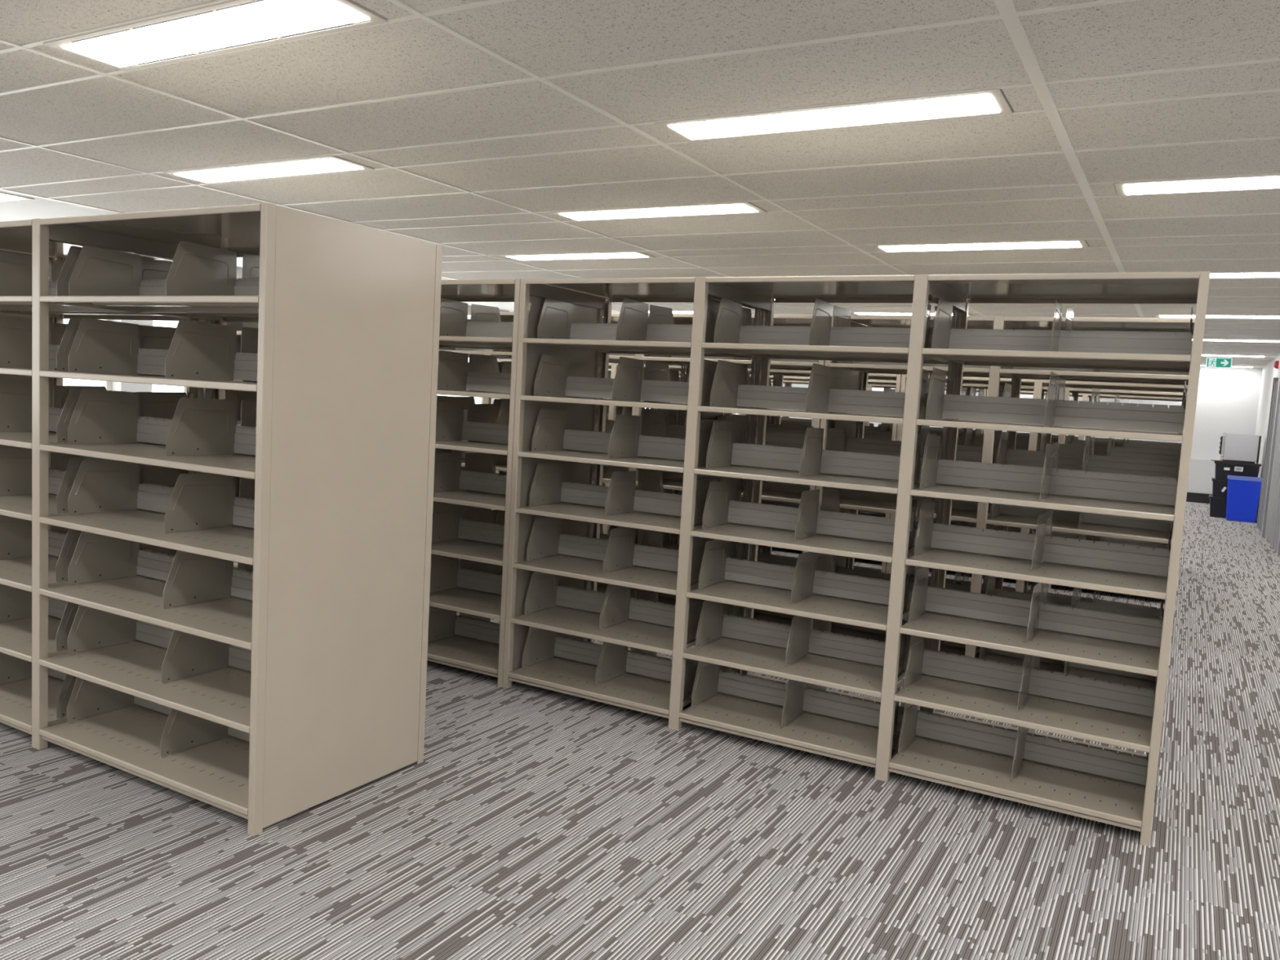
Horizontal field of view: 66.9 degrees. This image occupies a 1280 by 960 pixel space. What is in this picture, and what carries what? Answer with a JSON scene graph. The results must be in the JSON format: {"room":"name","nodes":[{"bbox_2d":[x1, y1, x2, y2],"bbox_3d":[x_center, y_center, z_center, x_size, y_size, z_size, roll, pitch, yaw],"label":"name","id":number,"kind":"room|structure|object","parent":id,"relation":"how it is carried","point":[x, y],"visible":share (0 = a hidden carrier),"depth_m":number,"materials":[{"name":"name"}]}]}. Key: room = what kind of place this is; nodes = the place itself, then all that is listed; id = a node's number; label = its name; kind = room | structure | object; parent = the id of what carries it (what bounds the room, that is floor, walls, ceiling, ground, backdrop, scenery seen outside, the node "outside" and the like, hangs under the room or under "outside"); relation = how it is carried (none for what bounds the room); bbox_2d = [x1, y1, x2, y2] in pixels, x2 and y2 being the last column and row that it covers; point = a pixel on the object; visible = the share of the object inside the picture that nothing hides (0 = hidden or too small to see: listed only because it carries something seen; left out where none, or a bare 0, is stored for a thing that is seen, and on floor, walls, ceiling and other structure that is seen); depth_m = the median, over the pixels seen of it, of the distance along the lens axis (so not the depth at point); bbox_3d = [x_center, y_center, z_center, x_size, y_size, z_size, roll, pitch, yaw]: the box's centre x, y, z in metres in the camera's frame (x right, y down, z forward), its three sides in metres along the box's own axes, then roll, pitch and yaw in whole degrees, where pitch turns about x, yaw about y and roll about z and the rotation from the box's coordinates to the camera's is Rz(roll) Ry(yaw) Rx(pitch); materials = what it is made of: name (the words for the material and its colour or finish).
{"room":"library stacks room","nodes":[
{"label":"library stacks room","id":0,"kind":"room"},
{"bbox_2d":[111,259,736,414],"bbox_3d":[-3.841,-1.159,11.427,0.220,2.750,26.020,6,6,29],"label":"wall","id":1,"kind":"structure","parent":0,"point":[116,386],"depth_m":9.39,"materials":[{"name":"white paint"}]},
{"bbox_2d":[6,249,111,391],"bbox_3d":[-5.669,-1.225,8.196,0.175,1.595,2.510,6,6,29],"label":"window","id":2,"kind":"structure","parent":1,"relation":"in","point":[66,382],"depth_m":9.15,"materials":[{"name":"white glass"}]},
{"bbox_2d":[62,319,103,386],"bbox_3d":[-5.739,-1.245,8.234,0.013,1.530,2.470,6,6,29],"label":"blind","id":3,"kind":"object","parent":2,"relation":"attached to","point":[66,382],"depth_m":9.11,"materials":[{"name":"white"}]},
{"bbox_2d":[151,320,184,392],"bbox_3d":[-4.274,-1.364,10.654,0.175,1.595,2.510,6,6,29],"label":"window","id":4,"kind":"structure","parent":1,"relation":"in","point":[155,388],"depth_m":9.86,"materials":[{"name":"white glass"}]},
{"bbox_2d":[436,357,483,404],"bbox_3d":[-2.879,-1.503,13.112,0.175,1.595,2.510,6,6,29],"label":"window","id":5,"kind":"structure","parent":1,"relation":"in","point":[478,400],"depth_m":14.19,"materials":[{"name":"white"}]},
{"bbox_2d":[0,502,1279,959],"bbox_3d":[1.850,0.849,8.311,13.470,0.060,26.220,6,6,29],"label":"floor","id":6,"kind":"structure","parent":0,"point":[534,823],"depth_m":3.10,"materials":[{"name":"carpet"}]},
{"bbox_2d":[0,202,442,835],"bbox_3d":[-2.014,0.017,3.870,2.421,1.944,0.776,6,6,29],"label":"range","id":7,"kind":"object","parent":6,"relation":"on","point":[282,682],"visible":1,"depth_m":3.44,"materials":[{"name":"beige metal"}]},
{"bbox_2d":[183,279,520,687],"bbox_3d":[-1.476,-0.098,5.514,2.432,1.944,0.776,6,6,29],"label":"range","id":8,"kind":"object","parent":6,"relation":"on","point":[468,639],"visible":0.2,"depth_m":5.09,"materials":[{"name":"beige metal"}]},
{"bbox_2d":[431,311,825,626],"bbox_3d":[-0.383,-0.159,6.848,3.662,1.954,0.776,6,6,29],"label":"range","id":9,"kind":"object","parent":6,"relation":"on","point":[771,491],"visible":0.08,"depth_m":6.42,"materials":[{"name":"beige metal"}]},
{"bbox_2d":[492,359,902,573],"bbox_3d":[0.455,-0.250,8.324,3.662,1.968,0.776,6,6,29],"label":"range","id":10,"kind":"object","parent":6,"relation":"on","point":[775,425],"visible":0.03,"depth_m":7.92,"materials":[{"name":"beige metal"}]},
{"bbox_2d":[606,368,946,553],"bbox_3d":[1.294,-0.334,9.800,3.662,1.968,0.776,6,6,29],"label":"range","id":11,"kind":"object","parent":6,"relation":"on","point":[886,427],"visible":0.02,"depth_m":9.52,"materials":[{"name":"beige metal"}]},
{"bbox_2d":[675,375,986,433],"bbox_3d":[2.132,-0.419,11.277,3.662,1.972,0.776,6,6,29],"label":"range","id":12,"kind":"object","parent":6,"relation":"on","point":[787,383],"visible":0.02,"depth_m":10.99,"materials":[{"name":"beige metal"}]},
{"bbox_2d":[502,271,1210,846],"bbox_3d":[0.786,0.141,4.244,2.774,1.944,0.776,6,6,29],"label":"range","id":13,"kind":"object","parent":6,"relation":"on","point":[556,612],"visible":1,"depth_m":4.08,"materials":[{"name":"beige metal"}]},
{"bbox_2d":[810,315,1195,690],"bbox_3d":[2.019,0.095,5.498,1.860,1.954,0.776,6,6,29],"label":"range","id":14,"kind":"object","parent":6,"relation":"on","point":[998,446],"visible":0.23,"depth_m":5.32,"materials":[{"name":"beige metal"}]},
{"bbox_2d":[885,342,1192,612],"bbox_3d":[2.858,0.004,6.974,1.860,1.968,0.776,6,6,29],"label":"range","id":15,"kind":"object","parent":6,"relation":"on","point":[1035,442],"visible":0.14,"depth_m":6.78,"materials":[{"name":"beige metal"}]},
{"bbox_2d":[957,382,1186,588],"bbox_3d":[3.696,-0.080,8.451,1.860,1.968,0.776,6,6,29],"label":"range","id":16,"kind":"object","parent":6,"relation":"on","point":[966,387],"visible":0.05,"depth_m":8.21,"materials":[{"name":"beige metal"}]},
{"bbox_2d":[982,389,1185,447],"bbox_3d":[4.534,-0.165,9.928,1.860,1.972,0.776,6,6,29],"label":"range","id":17,"kind":"object","parent":6,"relation":"on","point":[1085,396],"visible":0.04,"depth_m":9.64,"materials":[{"name":"beige metal"}]},
{"bbox_2d":[1208,494,1226,518],"bbox_3d":[9.496,0.443,15.564,0.630,0.325,0.424,6,6,29],"label":"crate","id":18,"kind":"object","parent":6,"relation":"on","point":[1217,504],"visible":0.41,"depth_m":15.49,"materials":[{"name":"black plastic"}]},
{"bbox_2d":[1211,477,1227,497],"bbox_3d":[9.522,0.141,15.532,0.630,0.285,0.424,6,6,29],"label":"crate","id":19,"kind":"object","parent":18,"relation":"on","point":[1220,486],"visible":0.43,"depth_m":15.46,"materials":[{"name":"black plastic"}]},
{"bbox_2d":[1213,461,1261,479],"bbox_3d":[9.547,-0.142,15.502,0.630,0.285,0.424,6,6,29],"label":"crate","id":20,"kind":"object","parent":19,"relation":"on","point":[1223,468],"visible":0.86,"depth_m":15.34,"materials":[{"name":"black plastic"}]},
{"bbox_2d":[1218,432,1261,463],"bbox_3d":[9.569,-0.510,15.464,0.545,0.455,0.267,6,6,29],"label":"equipment case","id":21,"kind":"object","parent":20,"relation":"on","point":[1233,447],"visible":0.99,"depth_m":15.35,"materials":[{"name":"grey metal"}]},
{"bbox_2d":[1225,475,1262,522],"bbox_3d":[9.408,0.294,15.122,0.450,0.690,0.350,6,6,27],"label":"recycling bin","id":22,"kind":"object","parent":6,"relation":"on","point":[1243,492],"visible":0.89,"depth_m":14.99,"materials":[{"name":"blue plastic"}]},
{"bbox_2d":[0,0,1279,368],"bbox_3d":[2.048,-1.734,8.181,13.266,0.013,27.934,6,6,29],"label":"ceiling","id":23,"kind":"structure","parent":0,"point":[545,37],"depth_m":4.18,"materials":[{"name":"tile"}]},
{"bbox_2d":[0,191,34,202],"bbox_3d":[-4.847,-2.020,6.896,1.345,0.060,0.304,6,6,29],"label":"ceiling light","id":24,"kind":"object","parent":23,"relation":"attached to","point":[4,197],"visible":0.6,"depth_m":6.67,"materials":[{"name":"white plastic"}]},
{"bbox_2d":[0,194,25,201],"bbox_3d":[-4.848,-2.003,6.897,1.262,0.026,0.226,6,6,29],"label":"diffuser","id":25,"kind":"object","parent":24,"relation":"attached to","point":[3,197],"depth_m":6.68,"materials":[{"name":"white plastic"}]},
{"bbox_2d":[42,0,389,71],"bbox_3d":[-1.437,-1.502,3.202,1.345,0.060,0.304,6,6,29],"label":"ceiling light","id":26,"kind":"object","parent":23,"relation":"attached to","point":[233,25],"visible":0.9,"depth_m":3.16,"materials":[{"name":"white plastic"}]},
{"bbox_2d":[163,155,374,184],"bbox_3d":[-2.064,-1.726,5.332,1.345,0.060,0.304,6,6,29],"label":"ceiling light","id":27,"kind":"object","parent":23,"relation":"attached to","point":[323,165],"visible":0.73,"depth_m":5.28,"materials":[{"name":"white plastic"}]},
{"bbox_2d":[501,251,655,260],"bbox_3d":[-0.533,-1.878,8.029,1.345,0.060,0.304,6,6,29],"label":"ceiling light","id":28,"kind":"object","parent":23,"relation":"attached to","point":[627,255],"visible":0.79,"depth_m":7.98,"materials":[{"name":"white plastic"}]},
{"bbox_2d":[0,0,1279,368],"bbox_3d":[2.876,-1.644,7.587,11.264,0.040,26.020,6,6,29],"label":"grid","id":29,"kind":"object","parent":23,"relation":"attached to","point":[1009,15],"depth_m":4.39,"materials":[{"name":"white metal"}]},
{"bbox_2d":[618,310,693,313],"bbox_3d":[0.371,-2.255,12.856,1.345,0.060,0.304,6,6,29],"label":"ceiling light","id":30,"kind":"object","parent":23,"relation":"attached to","point":[673,312],"visible":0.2,"depth_m":12.72,"materials":[{"name":"white plastic"}]},
{"bbox_2d":[648,311,693,313],"bbox_3d":[0.370,-2.238,12.857,1.262,0.026,0.226,6,6,29],"label":"diffuser","id":31,"kind":"object","parent":30,"relation":"attached to","point":[673,312],"depth_m":12.71,"materials":[{"name":"white plastic"}]},
{"bbox_2d":[550,201,767,221],"bbox_3d":[0.094,-1.655,5.899,1.345,0.060,0.304,6,6,29],"label":"ceiling light","id":32,"kind":"object","parent":23,"relation":"attached to","point":[731,208],"visible":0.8,"depth_m":5.85,"materials":[{"name":"white plastic"}]},
{"bbox_2d":[654,88,1013,142],"bbox_3d":[0.720,-1.431,3.769,1.345,0.060,0.304,6,6,29],"label":"ceiling light","id":33,"kind":"object","parent":23,"relation":"attached to","point":[991,102],"visible":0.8,"depth_m":3.71,"materials":[{"name":"white plastic"}]},
{"bbox_2d":[850,311,972,315],"bbox_3d":[3.155,-1.960,11.293,1.345,0.060,0.304,6,6,29],"label":"ceiling light","id":34,"kind":"object","parent":23,"relation":"attached to","point":[855,313],"visible":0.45,"depth_m":11.39,"materials":[{"name":"white plastic"}]},
{"bbox_2d":[854,312,952,315],"bbox_3d":[3.154,-1.943,11.294,1.262,0.026,0.226,6,6,29],"label":"diffuser","id":35,"kind":"object","parent":34,"relation":"attached to","point":[858,313],"depth_m":11.39,"materials":[{"name":"white plastic"}]},
{"bbox_2d":[871,240,1088,252],"bbox_3d":[2.251,-1.584,6.466,1.345,0.060,0.304,6,6,29],"label":"ceiling light","id":36,"kind":"object","parent":23,"relation":"attached to","point":[1055,244],"visible":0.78,"depth_m":6.42,"materials":[{"name":"white plastic"}]},
{"bbox_2d":[1113,173,1279,196],"bbox_3d":[2.877,-1.360,4.336,1.345,0.060,0.304,6,6,29],"label":"ceiling light","id":37,"kind":"object","parent":23,"relation":"attached to","point":[1263,182],"visible":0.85,"depth_m":4.48,"materials":[{"name":"white plastic"}]},
{"bbox_2d":[1155,314,1279,318],"bbox_3d":[5.939,-1.665,9.729,1.345,0.060,0.304,6,6,29],"label":"ceiling light","id":38,"kind":"object","parent":23,"relation":"attached to","point":[1156,315],"visible":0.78,"depth_m":9.72,"materials":[{"name":"white plastic"}]},
{"bbox_2d":[1205,334,1232,368],"bbox_3d":[7.008,-1.554,11.698,0.269,0.400,0.033,6,6,29],"label":"exit sign","id":39,"kind":"object","parent":23,"relation":"hanging from","point":[1211,362],"visible":1,"depth_m":11.70,"materials":[{"name":"green plastic"}]},
{"bbox_2d":[1200,364,1255,367],"bbox_3d":[10.530,-2.123,17.819,1.345,0.060,0.304,6,6,29],"label":"ceiling light","id":40,"kind":"object","parent":23,"relation":"attached to","point":[1201,365],"visible":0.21,"depth_m":17.55,"materials":[{"name":"white plastic"}]},
{"bbox_2d":[1200,365,1253,367],"bbox_3d":[10.530,-2.106,17.821,1.262,0.026,0.226,6,6,29],"label":"diffuser","id":41,"kind":"object","parent":40,"relation":"attached to","point":[1201,366],"depth_m":17.54,"materials":[{"name":"white"}]},
{"bbox_2d":[1201,354,1267,357],"bbox_3d":[9.000,-1.970,15.123,1.345,0.060,0.304,6,6,29],"label":"ceiling light","id":42,"kind":"object","parent":23,"relation":"attached to","point":[1202,354],"visible":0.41,"depth_m":14.95,"materials":[{"name":"white plastic"}]},
{"bbox_2d":[1191,338,1279,342],"bbox_3d":[7.469,-1.818,12.426,1.345,0.060,0.304,6,6,29],"label":"ceiling light","id":43,"kind":"object","parent":23,"relation":"attached to","point":[1204,340],"visible":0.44,"depth_m":12.29,"materials":[{"name":"white plastic"}]},
{"bbox_2d":[1209,271,1279,278],"bbox_3d":[4.408,-1.513,7.032,1.345,0.060,0.304,6,6,29],"label":"ceiling light","id":44,"kind":"object","parent":23,"relation":"attached to","point":[1231,274],"visible":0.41,"depth_m":7.01,"materials":[{"name":"white plastic"}]},
{"bbox_2d":[769,366,1262,460],"bbox_3d":[6.980,-1.338,20.322,10.264,2.750,0.120,6,6,29],"label":"wall","id":45,"kind":"structure","parent":0,"point":[1228,398],"depth_m":18.09,"materials":[{"name":"white paint"}]},
{"bbox_2d":[1186,492,1212,503],"bbox_3d":[6.851,-0.054,20.333,10.064,0.180,0.115,6,6,29],"label":"baseboard","id":46,"kind":"structure","parent":45,"relation":"attached to","point":[1191,496],"depth_m":18.22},
{"bbox_2d":[1186,457,1215,493],"bbox_3d":[6.877,-0.463,20.303,10.064,0.640,0.100,6,6,29],"label":"trim","id":47,"kind":"structure","parent":45,"relation":"attached to","point":[1202,471],"depth_m":18.19,"materials":[{"name":"white paint"}]},
{"bbox_2d":[1254,355,1279,512],"bbox_3d":[10.787,-0.523,13.522,3.326,2.750,8.020,6,6,29],"label":"wall","id":48,"kind":"structure","parent":0,"point":[1269,372],"depth_m":15.97,"materials":[{"name":"white paint"}]},
{"bbox_2d":[1256,377,1278,532],"bbox_3d":[8.900,-0.365,13.669,0.064,2.200,1.300,6,6,29],"label":"door","id":49,"kind":"structure","parent":48,"relation":"in","point":[1275,382],"depth_m":13.91,"materials":[{"name":"grey metal"}]},
{"bbox_2d":[1261,370,1279,555],"bbox_3d":[8.024,-0.454,12.107,0.079,2.553,2.270,6,6,29],"label":"door","id":50,"kind":"structure","parent":48,"relation":"in","point":[1270,530],"depth_m":12.62,"materials":[{"name":"grey metal"}]},
{"bbox_2d":[1274,360,1279,369],"bbox_3d":[8.499,-1.537,12.909,0.076,0.120,0.120,6,6,29],"label":"bell","id":51,"kind":"object","parent":48,"relation":"attached to","point":[1277,364],"visible":1,"depth_m":12.87,"materials":[{"name":"red paint"}]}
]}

